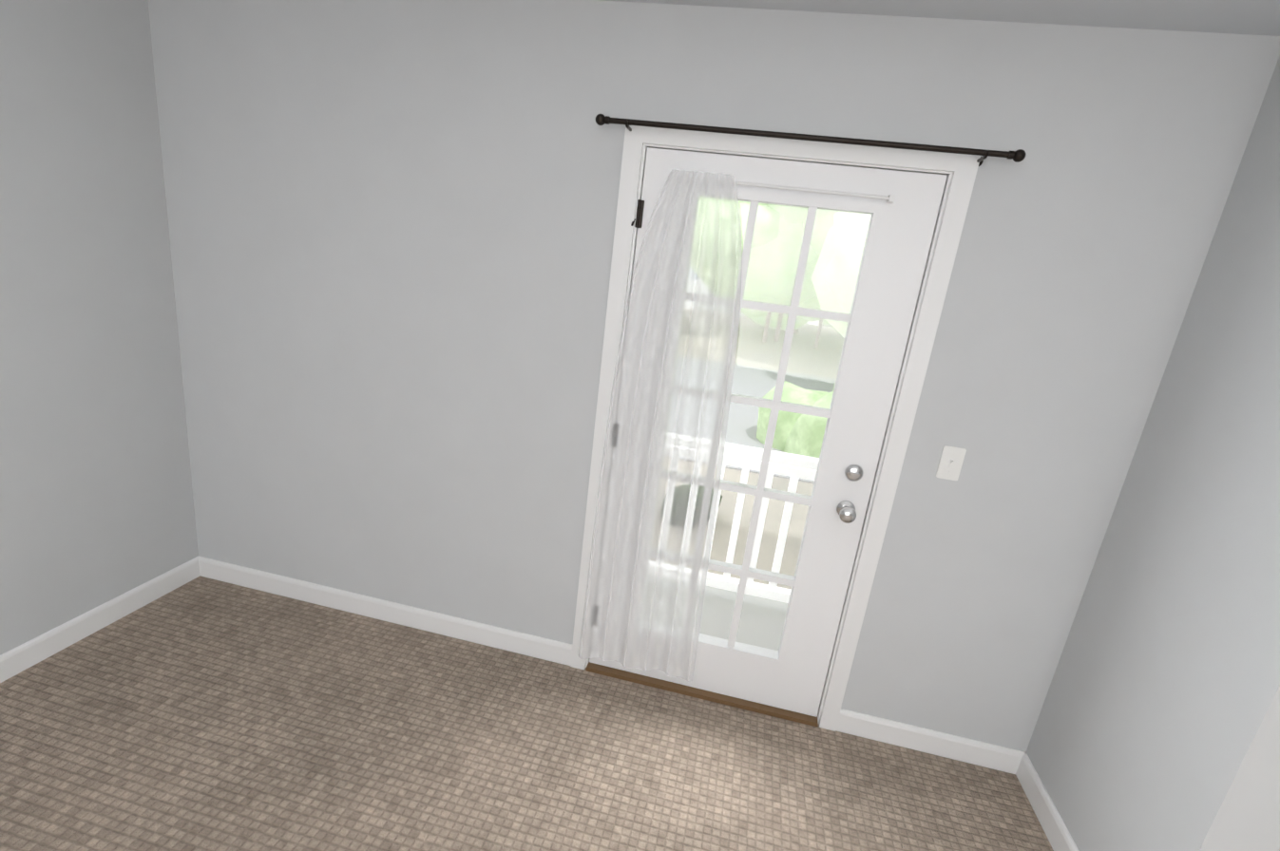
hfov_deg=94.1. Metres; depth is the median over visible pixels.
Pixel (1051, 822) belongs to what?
baseboard
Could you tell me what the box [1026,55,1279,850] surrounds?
wall
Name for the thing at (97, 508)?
wall
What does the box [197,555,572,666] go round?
baseboard
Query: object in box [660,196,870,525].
trees
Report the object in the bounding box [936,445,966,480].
switch plate
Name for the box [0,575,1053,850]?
floor
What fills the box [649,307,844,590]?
ground
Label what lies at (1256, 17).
ceiling
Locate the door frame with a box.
[570,125,980,731]
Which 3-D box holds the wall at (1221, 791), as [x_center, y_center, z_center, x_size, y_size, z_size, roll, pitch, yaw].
[3.272,0.609,0.986,3.780,2.440,0.150,10,16,9]
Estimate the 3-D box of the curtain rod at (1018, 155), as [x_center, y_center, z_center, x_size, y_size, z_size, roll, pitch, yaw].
[0.483,-0.875,1.828,1.274,0.045,0.087,10,16,9]
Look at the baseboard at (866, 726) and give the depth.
2.26 m
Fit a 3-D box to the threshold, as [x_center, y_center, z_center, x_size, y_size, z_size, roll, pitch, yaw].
[0.252,1.076,2.493,0.946,0.018,0.170,10,16,9]
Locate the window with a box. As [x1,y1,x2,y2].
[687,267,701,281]
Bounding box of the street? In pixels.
[664,356,836,483]
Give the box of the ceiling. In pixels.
[599,0,1279,36]
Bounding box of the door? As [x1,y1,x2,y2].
[589,147,947,717]
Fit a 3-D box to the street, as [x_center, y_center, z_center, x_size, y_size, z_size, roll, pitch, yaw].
[3.099,-0.263,10.669,120.000,0.020,8.000,10,16,9]
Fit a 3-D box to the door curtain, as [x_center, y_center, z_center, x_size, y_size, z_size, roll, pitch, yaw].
[0.090,0.088,2.145,0.468,1.875,0.067,10,16,9]
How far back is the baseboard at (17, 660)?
2.35 m
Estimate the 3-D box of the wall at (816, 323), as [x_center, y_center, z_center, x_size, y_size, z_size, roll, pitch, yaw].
[6.782,-10.278,34.717,28.000,7.000,10.000,10,16,9]
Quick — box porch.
[641,432,819,650]
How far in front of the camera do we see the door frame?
2.02 m
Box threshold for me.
[586,662,818,727]
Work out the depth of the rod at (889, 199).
1.88 m
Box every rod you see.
[595,114,1026,166]
[668,172,895,203]
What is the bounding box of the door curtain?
[578,169,742,682]
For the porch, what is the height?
3.220 m
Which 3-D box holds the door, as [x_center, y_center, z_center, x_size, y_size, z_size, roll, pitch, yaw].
[0.353,0.116,2.169,0.958,2.010,0.088,10,16,9]
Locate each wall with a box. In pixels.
[0,0,198,655]
[147,0,1279,752]
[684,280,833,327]
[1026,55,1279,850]
[1135,532,1279,850]
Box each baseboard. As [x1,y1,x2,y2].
[0,556,201,683]
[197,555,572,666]
[835,708,1022,774]
[1014,751,1079,850]

